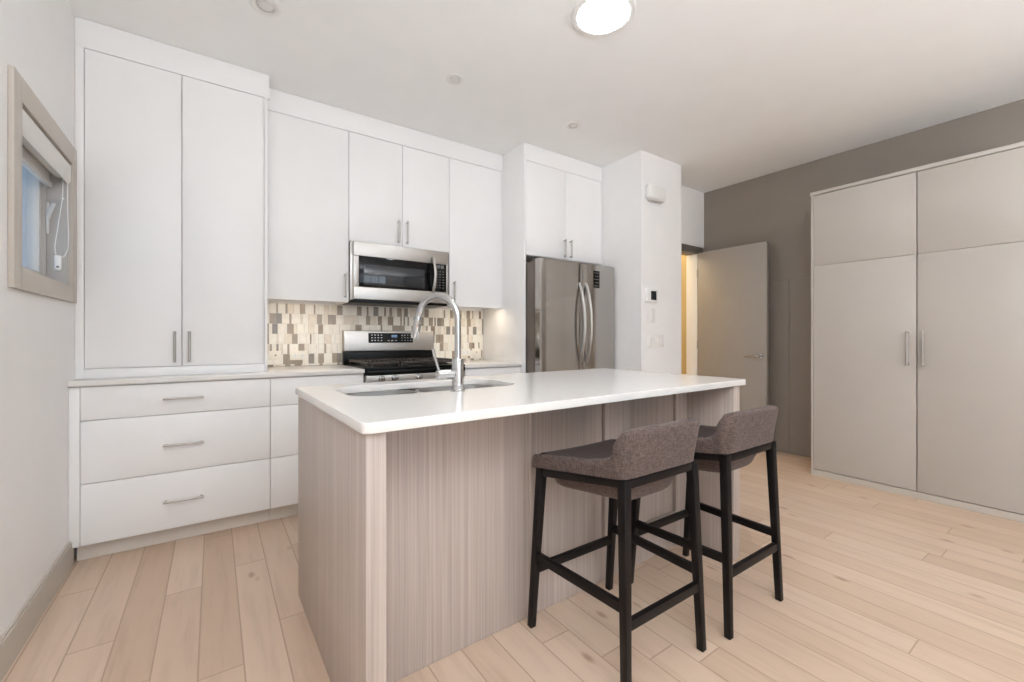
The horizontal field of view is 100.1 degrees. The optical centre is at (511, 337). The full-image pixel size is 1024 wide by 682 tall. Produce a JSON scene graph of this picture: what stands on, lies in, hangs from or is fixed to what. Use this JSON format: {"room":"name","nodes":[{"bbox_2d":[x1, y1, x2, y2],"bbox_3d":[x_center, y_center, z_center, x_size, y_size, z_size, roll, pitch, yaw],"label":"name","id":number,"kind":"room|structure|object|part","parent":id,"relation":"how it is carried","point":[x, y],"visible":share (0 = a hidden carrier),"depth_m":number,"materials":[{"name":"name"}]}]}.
{"room":"kitchen","nodes":[
{"label":"kitchen","id":0,"kind":"room"},
{"bbox_2d":[0,0,76,636],"bbox_3d":[-0.615,-0.263,-0.275,0.150,2.785,7.750,0,0,-35],"label":"wall","id":1,"kind":"structure","parent":0,"point":[37,37],"depth_m":1.70,"materials":[{"name":"white paint"}]},
{"bbox_2d":[0,541,73,681],"bbox_3d":[-0.305,1.066,-0.577,0.015,0.128,6.600,0,0,-35],"label":"baseboard","id":2,"kind":"structure","parent":1,"relation":"attached to","point":[15,636],"depth_m":1.66,"materials":[{"name":"beige paint"}]},
{"bbox_2d":[8,65,76,302],"bbox_3d":[-2.032,-0.560,1.792,0.152,0.772,0.830,0,0,-35],"label":"window","id":3,"kind":"structure","parent":1,"relation":"in","point":[39,276],"depth_m":1.99,"materials":[{"name":"beige paint"}]},
{"bbox_3d":[-2.072,-0.553,1.767,0.042,0.541,0.615,0,0,-35],"label":"sash","id":4,"kind":"part","parent":3,"relation":"part of","materials":[{"name":"clear plastic"}]},
{"bbox_3d":[-2.067,-0.553,1.770,0.060,0.587,0.661,0,0,-35],"label":"frame","id":5,"kind":"part","parent":3,"relation":"part of","materials":[{"name":"white plastic"}]},
{"bbox_2d":[22,109,70,269],"bbox_3d":[-2.009,-0.580,1.811,0.082,0.516,0.655,0,0,-35],"label":"roller blind","id":6,"kind":"object","parent":3,"relation":"attached to","point":[40,157],"visible":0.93,"depth_m":1.86,"materials":[{"name":"white fabric"}]},
{"bbox_3d":[-2.170,-0.575,2.067,0.013,0.390,0.050,0,0,39],"label":"pull cord","id":7,"kind":"part","parent":6,"relation":"part of","materials":[{"name":"white plastic"}]},
{"bbox_2d":[267,300,482,366],"bbox_3d":[-1.056,-0.263,3.723,3.689,2.785,0.120,0,0,-35],"label":"wall","id":8,"kind":"structure","parent":0,"point":[268,301],"depth_m":3.43,"materials":[{"name":"white paint"}]},
{"bbox_2d":[267,110,348,304],"bbox_3d":[-1.497,-0.889,3.106,0.528,1.266,0.389,0,0,-35],"label":"upper cabinet","id":9,"kind":"object","parent":8,"relation":"attached to","point":[308,161],"visible":0.85,"depth_m":2.97,"materials":[{"name":"white wood"}]},
{"bbox_3d":[-1.203,-0.374,3.096,0.014,0.175,0.036,0,0,-35],"label":"handle","id":10,"kind":"part","parent":9,"relation":"part of","materials":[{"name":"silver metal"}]},
{"bbox_2d":[267,303,482,366],"bbox_3d":[-1.053,-0.020,3.647,1.877,0.468,0.008,0,0,-35],"label":"backsplash","id":11,"kind":"structure","parent":8,"relation":"attached to","point":[317,330],"depth_m":3.41,"materials":[{"name":"tile"}]},
{"bbox_2d":[268,351,280,359],"bbox_3d":[-1.745,0.132,3.155,0.082,0.065,0.009,0,0,-35],"label":"power outlet","id":12,"kind":"object","parent":11,"relation":"attached to","point":[272,355],"visible":1,"depth_m":3.15,"materials":[{"name":"beige plastic"}]},
{"bbox_2d":[290,351,306,359],"bbox_3d":[-1.615,0.135,3.247,0.118,0.070,0.008,0,0,-35],"label":"power outlet","id":13,"kind":"object","parent":11,"relation":"attached to","point":[294,355],"visible":1,"depth_m":3.25,"materials":[{"name":"beige plastic"}]},
{"bbox_2d":[461,349,469,355],"bbox_3d":[-0.440,0.140,4.063,0.105,0.070,0.008,0,0,-35],"label":"power outlet","id":14,"kind":"object","parent":11,"relation":"attached to","point":[464,352],"visible":0.85,"depth_m":4.06,"materials":[{"name":"beige plastic"}]},
{"bbox_2d":[472,348,480,355],"bbox_3d":[-0.344,0.140,4.129,0.096,0.070,0.009,0,0,-35],"label":"power outlet","id":15,"kind":"object","parent":11,"relation":"attached to","point":[475,351],"visible":1,"depth_m":4.13,"materials":[{"name":"beige plastic"}]},
{"bbox_2d":[349,132,448,252],"bbox_3d":[-0.948,-1.114,3.488,0.807,0.816,0.389,0,0,-35],"label":"upper cabinet","id":16,"kind":"object","parent":8,"relation":"attached to","point":[399,194],"visible":0.87,"depth_m":3.33,"materials":[{"name":"white wood"}]},
{"bbox_3d":[-1.029,-1.105,3.251,0.402,0.795,0.020,0,0,-35],"label":"door","id":17,"kind":"part","parent":16,"relation":"part of","materials":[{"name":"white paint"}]},
{"bbox_2d":[267,88,502,308],"bbox_3d":[-0.856,-0.959,3.372,1.866,1.389,0.022,0,0,-35],"label":"trim","id":18,"kind":"structure","parent":16,"relation":"attached to","point":[281,102],"depth_m":3.27,"materials":[{"name":"white wood"}]},
{"bbox_2d":[343,241,447,307],"bbox_3d":[-0.934,-0.479,3.457,0.788,0.446,0.454,0,0,-35],"label":"microwave","id":19,"kind":"object","parent":16,"relation":"attached to","point":[383,275],"visible":0.94,"depth_m":3.28,"materials":[{"name":"silver metal"}]},
{"bbox_3d":[-0.882,-0.483,3.300,0.586,0.225,0.026,0,0,-35],"label":"door","id":20,"kind":"part","parent":19,"relation":"part of","materials":[{"name":"black glass"}]},
{"bbox_3d":[-0.622,-0.504,3.429,0.024,0.291,0.053,0,0,-45],"label":"handle","id":21,"kind":"part","parent":19,"relation":"part of","materials":[{"name":"silver metal"}]},
{"bbox_3d":[-0.593,-0.483,3.501,0.112,0.225,0.026,0,0,-35],"label":"control panel","id":22,"kind":"part","parent":19,"relation":"part of","materials":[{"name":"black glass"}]},
{"bbox_3d":[-0.819,-0.821,3.363,0.014,0.178,0.036,0,0,-35],"label":"handle","id":23,"kind":"part","parent":16,"relation":"part of","materials":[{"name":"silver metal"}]},
{"bbox_3d":[-0.697,-1.105,3.482,0.400,0.795,0.020,0,0,-35],"label":"door","id":24,"kind":"part","parent":16,"relation":"part of","materials":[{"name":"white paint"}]},
{"bbox_2d":[432,158,500,310],"bbox_3d":[-0.395,-0.892,3.872,0.535,1.260,0.389,0,0,-35],"label":"upper cabinet","id":25,"kind":"object","parent":8,"relation":"attached to","point":[474,255],"visible":0.71,"depth_m":3.73,"materials":[{"name":"white wood"}]},
{"bbox_3d":[-0.483,-0.383,3.596,0.014,0.175,0.036,0,0,-35],"label":"handle","id":26,"kind":"part","parent":25,"relation":"part of","materials":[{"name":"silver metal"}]},
{"bbox_2d":[2,451,1023,681],"bbox_3d":[1.442,1.180,1.581,5.647,0.100,8.550,0,0,-35],"label":"floor","id":27,"kind":"structure","parent":0,"point":[879,585],"depth_m":1.76,"materials":[{"name":"brown wood"}]},
{"bbox_2d":[68,378,269,560],"bbox_3d":[-1.990,0.686,2.595,0.866,0.886,0.664,0,0,-35],"label":"base cabinet","id":28,"kind":"object","parent":27,"relation":"on","point":[149,464],"visible":0.96,"depth_m":2.31,"materials":[{"name":"white wood"}]},
{"bbox_3d":[-1.809,0.886,2.372,0.823,0.303,0.020,0,0,-35],"label":"drawer","id":29,"kind":"part","parent":28,"relation":"part of","materials":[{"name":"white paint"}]},
{"bbox_3d":[-1.809,0.575,2.372,0.823,0.312,0.020,0,0,-35],"label":"drawer","id":30,"kind":"part","parent":28,"relation":"part of","materials":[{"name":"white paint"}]},
{"bbox_3d":[-1.809,0.332,2.372,0.823,0.168,0.020,0,0,-35],"label":"drawer","id":31,"kind":"part","parent":28,"relation":"part of","materials":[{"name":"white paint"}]},
{"bbox_3d":[-1.795,0.884,2.348,0.178,0.011,0.035,0,0,-35],"label":"handle","id":32,"kind":"part","parent":28,"relation":"part of","materials":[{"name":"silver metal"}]},
{"bbox_3d":[-1.795,0.580,2.348,0.178,0.011,0.035,0,0,-35],"label":"handle","id":33,"kind":"part","parent":28,"relation":"part of","materials":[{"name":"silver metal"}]},
{"bbox_3d":[-1.795,0.330,2.348,0.178,0.011,0.035,0,0,-35],"label":"handle","id":34,"kind":"part","parent":28,"relation":"part of","materials":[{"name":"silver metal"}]},
{"bbox_2d":[67,364,364,386],"bbox_3d":[-1.766,0.229,2.761,1.424,0.027,0.648,0,0,-35],"label":"countertop","id":35,"kind":"structure","parent":28,"relation":"on","point":[310,370],"depth_m":2.49,"materials":[{"name":"white stone"}]},
{"bbox_2d":[75,16,268,378],"bbox_3d":[-2.022,-0.720,2.647,0.874,1.867,0.543,0,0,-35],"label":"pantry cabinet","id":36,"kind":"object","parent":35,"relation":"on","point":[171,141],"visible":1,"depth_m":2.41,"materials":[{"name":"white wood"}]},
{"bbox_3d":[-2.059,-0.669,2.348,0.399,1.662,0.020,0,0,-35],"label":"door","id":37,"kind":"part","parent":36,"relation":"part of","materials":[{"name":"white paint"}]},
{"bbox_3d":[-1.903,0.052,2.421,0.014,0.175,0.036,0,0,-35],"label":"handle","id":38,"kind":"part","parent":36,"relation":"part of","materials":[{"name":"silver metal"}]},
{"bbox_3d":[-1.849,0.052,2.459,0.014,0.175,0.036,0,0,-35],"label":"handle","id":39,"kind":"part","parent":36,"relation":"part of","materials":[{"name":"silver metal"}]},
{"bbox_3d":[-1.726,-0.669,2.579,0.405,1.662,0.020,0,0,-35],"label":"door","id":40,"kind":"part","parent":36,"relation":"part of","materials":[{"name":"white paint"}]},
{"bbox_2d":[269,373,363,519],"bbox_3d":[-1.405,0.686,3.001,0.555,0.886,0.664,0,0,-35],"label":"base cabinet","id":41,"kind":"object","parent":27,"relation":"on","point":[283,398],"visible":0.17,"depth_m":2.65,"materials":[{"name":"white wood"}]},
{"bbox_3d":[-1.242,0.886,2.766,0.553,0.303,0.020,0,0,-35],"label":"drawer","id":42,"kind":"part","parent":41,"relation":"part of","materials":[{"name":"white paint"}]},
{"bbox_3d":[-1.242,0.575,2.766,0.553,0.312,0.020,0,0,-35],"label":"drawer","id":43,"kind":"part","parent":41,"relation":"part of","materials":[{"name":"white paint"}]},
{"bbox_3d":[-1.242,0.332,2.766,0.553,0.168,0.020,0,0,-35],"label":"drawer","id":44,"kind":"part","parent":41,"relation":"part of","materials":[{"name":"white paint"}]},
{"bbox_2d":[342,330,465,382],"bbox_3d":[-0.841,0.536,3.350,0.763,1.185,0.715,0,0,-35],"label":"gas range","id":45,"kind":"object","parent":27,"relation":"on","point":[384,356],"visible":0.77,"depth_m":3.42,"materials":[{"name":"silver metal"}]},
{"bbox_3d":[-0.885,0.285,2.929,0.048,0.048,0.040,0,0,-35],"label":"knob","id":46,"kind":"part","parent":45,"relation":"part of","materials":[{"name":"silver metal"}]},
{"bbox_3d":[-1.010,0.004,3.589,0.378,0.081,0.008,0,0,-35],"label":"touch panel","id":47,"kind":"part","parent":45,"relation":"part of","materials":[{"name":"black glass"}]},
{"bbox_3d":[-0.809,0.285,2.982,0.048,0.048,0.040,0,0,-35],"label":"knob","id":48,"kind":"part","parent":45,"relation":"part of","materials":[{"name":"silver metal"}]},
{"bbox_2d":[346,357,464,375],"bbox_3d":[-0.830,0.214,3.333,0.759,0.089,0.559,0,0,-35],"label":"cooktop","id":49,"kind":"object","parent":45,"relation":"in","point":[424,366],"depth_m":3.12,"materials":[{"name":"metal"}]},
{"bbox_3d":[-0.682,0.297,3.121,0.759,0.075,0.044,0,0,-35],"label":"knob panel","id":50,"kind":"part","parent":45,"relation":"part of","materials":[{"name":"silver metal"}]},
{"bbox_3d":[-0.663,0.285,3.083,0.048,0.048,0.040,0,0,-35],"label":"knob","id":51,"kind":"part","parent":45,"relation":"part of","materials":[{"name":"silver metal"}]},
{"bbox_2d":[465,366,519,376],"bbox_3d":[-0.321,0.686,3.755,0.548,0.886,0.664,0,0,-35],"label":"base cabinet","id":52,"kind":"object","parent":27,"relation":"on","point":[511,369],"visible":0.05,"depth_m":3.51,"materials":[{"name":"white wood"}]},
{"bbox_2d":[448,360,521,368],"bbox_3d":[-0.326,0.229,3.762,0.550,0.027,0.648,0,0,-35],"label":"countertop","id":53,"kind":"structure","parent":52,"relation":"on","point":[468,363],"depth_m":3.55,"materials":[{"name":"white stone"}]},
{"bbox_2d":[298,384,738,681],"bbox_3d":[0.108,0.688,2.058,1.903,0.882,0.999,0,0,-36],"label":"kitchen island","id":54,"kind":"object","parent":27,"relation":"on","point":[415,544],"visible":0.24,"depth_m":1.56,"materials":[{"name":"brown wood"}]},
{"bbox_3d":[-0.635,0.688,1.508,0.054,0.882,0.960,0,0,-36],"label":"panel","id":55,"kind":"part","parent":54,"relation":"part of","materials":[{"name":"brown wood"}]},
{"bbox_3d":[-0.404,0.643,2.248,0.392,0.778,0.020,0,0,-36],"label":"door","id":56,"kind":"part","parent":54,"relation":"part of","materials":[{"name":"wood"}]},
{"bbox_3d":[-0.210,0.688,1.545,0.676,0.882,0.018,0,0,-36],"label":"panel","id":57,"kind":"part","parent":54,"relation":"part of","materials":[{"name":"brown wood"}]},
{"bbox_2d":[295,368,745,433],"bbox_3d":[0.136,0.232,2.063,1.977,0.029,0.992,0,0,-36],"label":"island countertop","id":58,"kind":"structure","parent":54,"relation":"on","point":[518,393],"depth_m":1.64,"materials":[{"name":"white stone"}]},
{"bbox_2d":[346,384,496,395],"bbox_3d":[-0.366,0.350,1.921,0.779,0.205,0.387,0,0,-36],"label":"double sink","id":59,"kind":"object","parent":58,"relation":"in","point":[443,388],"visible":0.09,"depth_m":2.00,"materials":[{"name":"silver metal"}]},
{"bbox_3d":[-0.537,0.350,1.797,0.357,0.205,0.387,0,0,-36],"label":"bowl","id":60,"kind":"part","parent":59,"relation":"part of","materials":[{"name":"silver metal"}]},
{"bbox_3d":[-0.220,0.350,2.026,0.418,0.205,0.387,0,0,-36],"label":"bowl","id":61,"kind":"part","parent":59,"relation":"part of","materials":[{"name":"silver metal"}]},
{"bbox_2d":[411,292,464,391],"bbox_3d":[-0.309,0.015,1.786,0.152,0.404,0.238,0,0,-35],"label":"kitchen faucet","id":62,"kind":"object","parent":58,"relation":"on","point":[456,373],"visible":1,"depth_m":1.73,"materials":[{"name":"silver metal"}]},
{"bbox_3d":[-0.297,0.092,1.686,0.040,0.096,0.015,0,0,-35],"label":"lever","id":63,"kind":"part","parent":62,"relation":"part of","materials":[{"name":"silver metal"}]},
{"bbox_3d":[-0.310,-0.049,1.784,0.227,0.277,0.027,0,0,26],"label":"spout","id":64,"kind":"part","parent":62,"relation":"part of","materials":[{"name":"silver metal"}]},
{"bbox_3d":[0.243,0.625,1.890,0.450,0.710,0.012,0,0,-36],"label":"inset panel","id":65,"kind":"part","parent":54,"relation":"part of","materials":[{"name":"brown wood"}]},
{"bbox_3d":[0.515,0.688,2.067,1.111,0.882,0.018,0,0,-36],"label":"panel frame","id":66,"kind":"part","parent":54,"relation":"part of","materials":[{"name":"brown wood"}]},
{"bbox_3d":[0.720,0.625,2.234,0.406,0.710,0.012,0,0,-36],"label":"inset panel","id":67,"kind":"part","parent":54,"relation":"part of","materials":[{"name":"brown wood"}]},
{"bbox_3d":[0.865,0.688,2.585,0.060,0.882,0.968,0,0,-36],"label":"panel","id":68,"kind":"part","parent":54,"relation":"part of","materials":[{"name":"brown wood"}]},
{"bbox_2d":[483,143,601,372],"bbox_3d":[0.305,-0.262,4.162,0.941,2.783,0.711,0,0,-35],"label":"tall cabinet","id":69,"kind":"object","parent":27,"relation":"on","point":[552,201],"visible":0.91,"depth_m":3.83,"materials":[{"name":"white wood"}]},
{"bbox_3d":[-0.083,-0.262,3.915,0.020,2.783,0.674,0,0,-35],"label":"panel","id":70,"kind":"part","parent":69,"relation":"part of","materials":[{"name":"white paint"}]},
{"bbox_3d":[0.298,-1.107,3.781,0.449,0.799,0.020,0,0,-35],"label":"door","id":71,"kind":"part","parent":69,"relation":"part of","materials":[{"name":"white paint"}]},
{"bbox_3d":[0.482,-0.806,3.874,0.014,0.163,0.036,0,0,-35],"label":"handle","id":72,"kind":"part","parent":69,"relation":"part of","materials":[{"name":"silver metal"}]},
{"bbox_3d":[0.541,-0.806,3.916,0.014,0.163,0.036,0,0,-35],"label":"handle","id":73,"kind":"part","parent":69,"relation":"part of","materials":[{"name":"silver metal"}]},
{"bbox_3d":[0.668,-1.107,4.039,0.446,0.799,0.020,0,0,-35],"label":"door","id":74,"kind":"part","parent":69,"relation":"part of","materials":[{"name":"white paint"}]},
{"bbox_2d":[526,257,613,372],"bbox_3d":[0.384,0.234,4.052,0.889,1.789,0.904,0,0,-35],"label":"refrigerator","id":75,"kind":"object","parent":27,"relation":"on","point":[570,305],"visible":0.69,"depth_m":3.66,"materials":[{"name":"silver metal"}]},
{"bbox_3d":[0.403,-0.111,3.651,0.462,1.082,0.072,0,0,-35],"label":"door","id":76,"kind":"part","parent":75,"relation":"part of","materials":[{"name":"silver metal"}]},
{"bbox_3d":[0.609,-0.115,3.709,0.027,0.728,0.085,0,0,-43],"label":"handle","id":77,"kind":"part","parent":75,"relation":"part of","materials":[{"name":"silver metal"}]},
{"bbox_3d":[0.672,-0.117,3.753,0.027,0.732,0.085,0,0,-43],"label":"handle","id":78,"kind":"part","parent":75,"relation":"part of","materials":[{"name":"silver metal"}]},
{"bbox_3d":[0.770,-0.111,3.906,0.421,1.082,0.072,0,0,-35],"label":"door","id":79,"kind":"part","parent":75,"relation":"part of","materials":[{"name":"silver metal"}]},
{"bbox_2d":[527,418,705,681],"bbox_3d":[0.386,0.709,1.617,0.467,0.841,0.480,0,0,-35],"label":"bar stool","id":80,"kind":"object","parent":27,"relation":"on","point":[642,461],"visible":1,"depth_m":1.49,"materials":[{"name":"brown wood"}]},
{"bbox_3d":[0.098,0.813,1.661,0.039,0.632,0.078,0,0,-35],"label":"leg","id":81,"kind":"part","parent":80,"relation":"part of","materials":[{"name":"brown wood"}]},
{"bbox_3d":[0.373,0.465,1.636,0.398,0.078,0.394,0,0,-35],"label":"seat","id":82,"kind":"part","parent":80,"relation":"part of","materials":[{"name":"fabric"}]},
{"bbox_3d":[0.446,0.813,1.903,0.039,0.632,0.078,0,0,-35],"label":"leg","id":83,"kind":"part","parent":80,"relation":"part of","materials":[{"name":"brown wood"}]},
{"bbox_3d":[0.394,0.393,1.605,0.467,0.210,0.452,0,0,-35],"label":"backrest","id":84,"kind":"part","parent":80,"relation":"part of","materials":[{"name":"fabric"}]},
{"bbox_3d":[0.393,0.488,1.608,0.442,0.076,0.403,0,0,-35],"label":"seat frame","id":85,"kind":"part","parent":80,"relation":"part of","materials":[{"name":"brown wood"}]},
{"bbox_3d":[0.353,0.789,1.339,0.050,0.681,0.054,0,0,-35],"label":"leg","id":86,"kind":"part","parent":80,"relation":"part of","materials":[{"name":"brown wood"}]},
{"bbox_3d":[0.668,0.789,1.557,0.048,0.681,0.054,0,0,-35],"label":"leg","id":87,"kind":"part","parent":80,"relation":"part of","materials":[{"name":"brown wood"}]},
{"bbox_2d":[631,405,782,639],"bbox_3d":[0.851,0.709,1.912,0.467,0.841,0.480,0,0,-35],"label":"bar stool","id":88,"kind":"object","parent":27,"relation":"on","point":[728,446],"visible":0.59,"depth_m":1.74,"materials":[{"name":"brown wood"}]},
{"bbox_3d":[0.562,0.813,1.956,0.039,0.632,0.078,0,0,-35],"label":"leg","id":89,"kind":"part","parent":88,"relation":"part of","materials":[{"name":"brown wood"}]},
{"bbox_3d":[0.910,0.813,2.198,0.039,0.632,0.078,0,0,-35],"label":"leg","id":90,"kind":"part","parent":88,"relation":"part of","materials":[{"name":"brown wood"}]},
{"bbox_3d":[0.838,0.465,1.931,0.398,0.078,0.394,0,0,-35],"label":"seat","id":91,"kind":"part","parent":88,"relation":"part of","materials":[{"name":"fabric"}]},
{"bbox_3d":[0.818,0.789,1.634,0.050,0.681,0.054,0,0,-35],"label":"leg","id":92,"kind":"part","parent":88,"relation":"part of","materials":[{"name":"brown wood"}]},
{"bbox_3d":[0.857,0.488,1.903,0.442,0.076,0.403,0,0,-35],"label":"seat frame","id":93,"kind":"part","parent":88,"relation":"part of","materials":[{"name":"brown wood"}]},
{"bbox_3d":[0.859,0.393,1.900,0.467,0.210,0.452,0,0,-35],"label":"backrest","id":94,"kind":"part","parent":88,"relation":"part of","materials":[{"name":"fabric"}]},
{"bbox_3d":[1.133,0.789,1.852,0.048,0.681,0.054,0,0,-35],"label":"leg","id":95,"kind":"part","parent":88,"relation":"part of","materials":[{"name":"brown wood"}]},
{"bbox_2d":[810,141,1023,522],"bbox_3d":[3.053,-0.033,3.158,0.599,2.323,1.309,0,0,-35],"label":"wardrobe","id":96,"kind":"object","parent":27,"relation":"on","point":[917,273],"visible":1,"depth_m":2.97,"materials":[{"name":"beige wood"}]},
{"bbox_3d":[2.704,-0.018,3.696,0.559,2.295,0.016,0,0,-35],"label":"panel","id":97,"kind":"part","parent":96,"relation":"part of","materials":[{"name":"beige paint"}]},
{"bbox_3d":[2.668,-0.875,3.276,0.020,0.574,0.629,0,0,-35],"label":"door","id":98,"kind":"part","parent":96,"relation":"part of","materials":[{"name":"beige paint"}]},
{"bbox_3d":[2.668,0.246,3.276,0.020,1.664,0.629,0,0,-35],"label":"door","id":99,"kind":"part","parent":96,"relation":"part of","materials":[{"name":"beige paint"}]},
{"bbox_3d":[2.797,0.077,3.037,0.039,0.246,0.015,0,0,-35],"label":"handle","id":100,"kind":"part","parent":96,"relation":"part of","materials":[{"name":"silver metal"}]},
{"bbox_3d":[3.067,-1.180,3.168,0.565,0.028,1.309,0,0,-35],"label":"panel","id":101,"kind":"part","parent":96,"relation":"part of","materials":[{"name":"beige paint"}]},
{"bbox_3d":[2.843,0.077,2.970,0.039,0.246,0.015,0,0,-35],"label":"handle","id":102,"kind":"part","parent":96,"relation":"part of","materials":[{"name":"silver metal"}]},
{"bbox_3d":[3.030,-0.875,2.754,0.020,0.574,0.629,0,0,-35],"label":"door","id":103,"kind":"part","parent":96,"relation":"part of","materials":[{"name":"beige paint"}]},
{"bbox_3d":[3.030,0.246,2.754,0.020,1.664,0.629,0,0,-35],"label":"door","id":104,"kind":"part","parent":96,"relation":"part of","materials":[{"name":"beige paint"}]},
{"bbox_2d":[68,0,1023,192],"bbox_3d":[1.442,-1.705,1.581,5.647,0.100,8.550,0,0,-35],"label":"ceiling","id":105,"kind":"structure","parent":0,"point":[727,92],"depth_m":2.62,"materials":[{"name":"white paint"}]},
{"bbox_2d":[249,0,282,16],"bbox_3d":[-1.224,-1.649,2.135,0.148,0.011,0.148,0,0,-35],"label":"recessed light","id":106,"kind":"object","parent":105,"relation":"in","point":[272,8],"visible":1,"depth_m":2.14,"materials":[{"name":"white plastic"}]},
{"bbox_2d":[446,73,463,84],"bbox_3d":[-0.365,-1.649,2.747,0.120,0.011,0.120,0,0,-35],"label":"recessed light","id":107,"kind":"object","parent":105,"relation":"in","point":[454,78],"visible":1,"depth_m":2.74,"materials":[{"name":"white plastic"}]},
{"bbox_2d":[565,121,580,128],"bbox_3d":[0.475,-1.649,3.341,0.120,0.011,0.120,0,0,-35],"label":"recessed light","id":108,"kind":"object","parent":105,"relation":"in","point":[573,124],"visible":1,"depth_m":3.33,"materials":[{"name":"white plastic"}]},
{"bbox_2d":[571,0,635,35],"bbox_3d":[0.464,-1.639,2.180,0.322,0.029,0.322,0,0,-35],"label":"ceiling light","id":109,"kind":"object","parent":105,"relation":"in","point":[590,17],"visible":1,"depth_m":2.17,"materials":[{"name":"white plastic"}]},
{"bbox_2d":[600,150,680,373],"bbox_3d":[0.776,-0.263,4.838,0.593,2.785,2.140,0,0,-35],"label":"wall","id":110,"kind":"structure","parent":0,"point":[641,237],"depth_m":3.95,"materials":[{"name":"white paint"}]},
{"bbox_2d":[645,289,657,301],"bbox_3d":[1.255,-0.375,3.848,0.150,0.114,0.032,0,0,-35],"label":"thermostat","id":111,"kind":"object","parent":110,"relation":"attached to","point":[651,295],"visible":1,"depth_m":3.82,"materials":[{"name":"white plastic"}]},
{"bbox_2d":[648,308,654,322],"bbox_3d":[1.260,-0.197,3.865,0.092,0.130,0.009,0,0,-35],"label":"light switch","id":112,"kind":"object","parent":110,"relation":"attached to","point":[651,312],"visible":1,"depth_m":3.86,"materials":[{"name":"white plastic"}]},
{"bbox_2d":[645,183,665,203],"bbox_3d":[1.292,-1.294,3.858,0.245,0.143,0.058,0,0,-35],"label":"door chime","id":113,"kind":"object","parent":110,"relation":"attached to","point":[654,193],"visible":1,"depth_m":3.82,"materials":[{"name":"white plastic"}]},
{"bbox_2d":[648,334,663,346],"bbox_3d":[1.305,0.028,3.897,0.216,0.111,0.009,0,0,-35],"label":"light switch","id":114,"kind":"object","parent":110,"relation":"attached to","point":[654,340],"visible":1,"depth_m":3.89,"materials":[{"name":"white plastic"}]},
{"bbox_2d":[681,255,685,373],"bbox_3d":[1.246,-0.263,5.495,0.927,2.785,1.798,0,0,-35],"label":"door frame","id":115,"kind":"structure","parent":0,"point":[683,257],"depth_m":5.12,"materials":[{"name":"paint"}]},
{"bbox_2d":[681,241,768,410],"bbox_3d":[1.985,0.055,4.389,0.880,2.150,0.878,0,0,-35],"label":"door","id":116,"kind":"structure","parent":115,"relation":"in","point":[727,289],"depth_m":4.50,"materials":[{"name":"beige paint"}]},
{"bbox_3d":[1.775,0.055,4.691,0.880,2.150,0.142,0,0,-35],"label":"frame","id":117,"kind":"part","parent":116,"relation":"part of","materials":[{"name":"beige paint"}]},
{"bbox_3d":[2.414,0.185,4.289,0.056,0.052,0.163,0,0,-35],"label":"handle","id":118,"kind":"part","parent":116,"relation":"part of","materials":[{"name":"silver metal"}]},
{"bbox_2d":[681,185,703,248],"bbox_3d":[1.789,-1.337,4.702,0.915,0.635,0.120,0,0,-35],"label":"wall","id":119,"kind":"structure","parent":0,"point":[692,201],"depth_m":4.79,"materials":[{"name":"white paint"}]},
{"bbox_2d":[703,99,1023,456],"bbox_3d":[3.576,-0.263,3.064,0.150,2.785,8.450,0,0,-35],"label":"wall","id":120,"kind":"structure","parent":0,"point":[774,208],"depth_m":4.13,"materials":[{"name":"grey paint"}]}
]}

